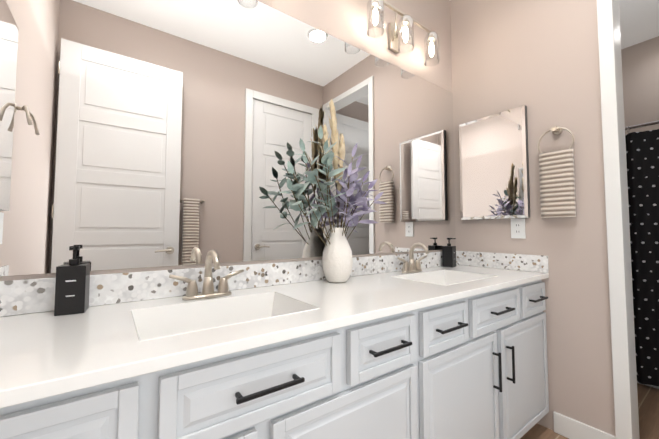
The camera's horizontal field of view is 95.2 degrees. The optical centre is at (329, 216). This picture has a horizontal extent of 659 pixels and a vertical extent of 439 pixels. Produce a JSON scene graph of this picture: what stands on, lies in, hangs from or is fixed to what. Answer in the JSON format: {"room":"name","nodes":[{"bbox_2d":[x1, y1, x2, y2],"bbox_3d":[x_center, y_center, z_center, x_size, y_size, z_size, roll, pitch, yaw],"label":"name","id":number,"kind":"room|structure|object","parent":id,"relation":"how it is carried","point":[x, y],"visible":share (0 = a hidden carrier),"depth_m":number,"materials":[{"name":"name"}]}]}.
{"room":"bathroom","nodes":[
{"label":"bathroom","id":0,"kind":"room"},
{"bbox_2d":[0,0,451,280],"bbox_3d":[0.691,-0.220,2.148,4.580,2.900,0.120,2,-3,-36],"label":"wall","id":1,"kind":"structure","parent":0,"point":[345,21],"depth_m":1.81,"materials":[{"name":"beige paint"}]},
{"bbox_2d":[0,0,455,275],"bbox_3d":[-0.048,-0.384,1.538,2.412,1.170,0.006,2,-3,-36],"label":"mirror","id":2,"kind":"object","parent":1,"relation":"attached to","point":[144,133],"visible":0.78,"depth_m":1.18,"materials":[{"name":"silver mirror"}]},
{"bbox_2d":[367,0,438,66],"bbox_3d":[0.444,-1.116,1.841,0.650,0.212,0.150,2,-3,-36],"label":"sconce","id":3,"kind":"object","parent":1,"relation":"attached to","point":[406,21],"visible":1,"depth_m":1.80,"materials":[{"name":"glass"}]},
{"bbox_2d":[450,0,615,435],"bbox_3d":[1.518,-0.249,1.538,0.120,2.900,1.840,2,-3,-36],"label":"wall","id":4,"kind":"structure","parent":0,"point":[539,59],"depth_m":1.72,"materials":[{"name":"beige paint"}]},
{"bbox_2d":[459,105,529,219],"bbox_3d":[1.080,-0.331,2.009,0.038,0.690,0.430,2,-3,-36],"label":"mirror","id":5,"kind":"object","parent":4,"relation":"attached to","point":[494,166],"visible":0.93,"depth_m":1.97,"materials":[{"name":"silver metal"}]},
{"bbox_2d":[511,218,525,238],"bbox_3d":[1.177,0.072,1.881,0.007,0.125,0.080,2,-3,-36],"label":"electrical outlet plate","id":6,"kind":"object","parent":4,"relation":"attached to","point":[517,227],"visible":1,"depth_m":1.88,"materials":[{"name":"white plastic"}]},
{"bbox_2d":[538,126,575,217],"bbox_3d":[1.283,-0.259,1.700,0.067,0.522,0.175,2,-3,-36],"label":"towel ring","id":7,"kind":"object","parent":4,"relation":"attached to","point":[557,184],"visible":0.98,"depth_m":1.67,"materials":[{"name":"beige fabric"}]},
{"bbox_2d":[553,411,615,438],"bbox_3d":[1.344,1.151,1.596,0.014,0.110,0.261,2,-3,-36],"label":"baseboard","id":8,"kind":"structure","parent":4,"relation":"attached to","point":[567,427],"depth_m":1.61,"materials":[{"name":"white wood"}]},
{"bbox_2d":[597,0,639,438],"bbox_3d":[1.729,-0.143,1.242,0.160,2.660,0.862,2,-3,-36],"label":"door frame","id":9,"kind":"structure","parent":4,"relation":"attached to","point":[619,268],"depth_m":1.52,"materials":[{"name":"white wood"}]},
{"bbox_2d":[520,383,658,438],"bbox_3d":[1.314,1.238,1.220,4.580,0.100,2.240,2,-3,-36],"label":"floor","id":10,"kind":"structure","parent":0,"point":[648,404],"depth_m":1.79,"materials":[{"name":"brown wood"}]},
{"bbox_2d":[0,350,247,438],"bbox_3d":[-0.616,0.735,0.723,0.602,0.856,0.570,2,-3,-36],"label":"base cabinet","id":11,"kind":"object","parent":10,"relation":"on","point":[208,398],"depth_m":0.60,"materials":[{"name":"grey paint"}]},
{"bbox_2d":[248,332,319,438],"bbox_3d":[-0.319,0.745,0.938,0.248,0.856,0.570,2,-3,-36],"label":"base cabinet","id":12,"kind":"object","parent":10,"relation":"on","point":[284,376],"depth_m":0.75,"materials":[{"name":"grey paint"}]},
{"bbox_2d":[316,306,435,438],"bbox_3d":[-0.038,0.755,1.142,0.567,0.856,0.570,2,-3,-36],"label":"base cabinet","id":13,"kind":"object","parent":10,"relation":"on","point":[378,376],"depth_m":0.95,"materials":[{"name":"grey paint"}]},
{"bbox_2d":[432,291,499,438],"bbox_3d":[0.341,0.768,1.417,0.567,0.856,0.570,2,-3,-36],"label":"base cabinet","id":14,"kind":"object","parent":10,"relation":"on","point":[474,367],"depth_m":1.24,"materials":[{"name":"grey paint"}]},
{"bbox_2d":[496,286,519,438],"bbox_3d":[0.624,0.778,1.622,0.248,0.856,0.570,2,-3,-36],"label":"base cabinet","id":15,"kind":"object","parent":10,"relation":"on","point":[506,297],"depth_m":1.44,"materials":[{"name":"grey paint"}]},
{"bbox_2d":[516,280,548,437],"bbox_3d":[0.885,0.787,1.812,0.519,0.856,0.570,2,-3,-36],"label":"base cabinet","id":16,"kind":"object","parent":10,"relation":"on","point":[531,334],"depth_m":1.60,"materials":[{"name":"grey paint"}]},
{"bbox_2d":[0,264,548,408],"bbox_3d":[0.122,0.365,1.269,2.417,0.127,0.584,2,-3,-36],"label":"countertop","id":17,"kind":"structure","parent":16,"relation":"on","point":[46,354],"depth_m":0.83,"materials":[{"name":"white stone"}]},
{"bbox_2d":[54,246,89,315],"bbox_3d":[-0.772,0.187,0.906,0.068,0.197,0.079,2,-3,-30],"label":"soap dispenser","id":18,"kind":"object","parent":17,"relation":"on","point":[72,284],"visible":1,"depth_m":0.88,"materials":[{"name":"black plastic"}]},
{"bbox_2d":[169,250,243,299],"bbox_3d":[-0.423,0.206,1.082,0.263,0.177,0.151,2,-3,-36],"label":"faucet","id":19,"kind":"object","parent":17,"relation":"on","point":[208,291],"visible":1,"depth_m":1.10,"materials":[{"name":"silver metal"}]},
{"bbox_2d":[0,251,548,316],"bbox_3d":[0.122,0.253,1.274,2.417,0.100,0.584,2,-3,-36],"label":"backsplash","id":20,"kind":"structure","parent":17,"relation":"on","point":[23,296],"depth_m":1.20,"materials":[{"name":"tile"}]},
{"bbox_2d":[279,99,386,282],"bbox_3d":[0.038,-0.146,1.426,0.590,0.912,0.241,2,-3,-36],"label":"vase","id":21,"kind":"object","parent":17,"relation":"on","point":[337,260],"visible":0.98,"depth_m":1.42,"materials":[{"name":"white ceramic"}]},
{"bbox_2d":[397,242,428,272],"bbox_3d":[0.520,0.238,1.766,0.263,0.177,0.151,2,-3,-36],"label":"faucet","id":22,"kind":"object","parent":17,"relation":"on","point":[413,266],"visible":1,"depth_m":1.78,"materials":[{"name":"silver metal"}]},
{"bbox_2d":[442,238,455,266],"bbox_3d":[0.827,0.243,2.067,0.079,0.197,0.068,-2,-4,42],"label":"soap dispenser","id":23,"kind":"object","parent":17,"relation":"on","point":[449,255],"visible":1,"depth_m":2.05,"materials":[{"name":"black plastic"}]},
{"bbox_2d":[637,381,658,388],"bbox_3d":[2.735,0.983,2.296,0.788,0.512,1.647,2,-3,-36],"label":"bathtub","id":24,"kind":"object","parent":10,"relation":"on","point":[656,387],"depth_m":2.18,"materials":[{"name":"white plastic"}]},
{"bbox_2d":[619,0,658,48],"bbox_3d":[2.366,-1.722,2.126,1.980,0.100,2.240,2,-3,-36],"label":"ceiling","id":25,"kind":"structure","parent":0,"point":[639,21],"depth_m":2.55,"materials":[{"name":"white paint"}]},
{"bbox_2d":[621,36,658,134],"bbox_3d":[3.103,-0.197,2.621,0.120,2.900,1.590,2,-3,-36],"label":"wall","id":26,"kind":"structure","parent":0,"point":[640,69],"depth_m":2.81,"materials":[{"name":"beige paint"}]},
{"bbox_2d":[625,120,658,132],"bbox_3d":[2.351,-0.668,2.096,0.060,0.070,1.647,2,-3,-36],"label":"curtain rod","id":27,"kind":"object","parent":26,"relation":"attached to","point":[627,128],"visible":0.19,"depth_m":2.19,"materials":[{"name":"silver metal"}]},
{"bbox_2d":[625,129,658,385],"bbox_3d":[2.351,0.274,2.051,0.095,1.805,1.590,2,-3,-36],"label":"shower curtain","id":28,"kind":"object","parent":27,"relation":"hanging from","point":[642,154],"visible":0.15,"depth_m":2.16,"materials":[{"name":"fabric"}]}
]}

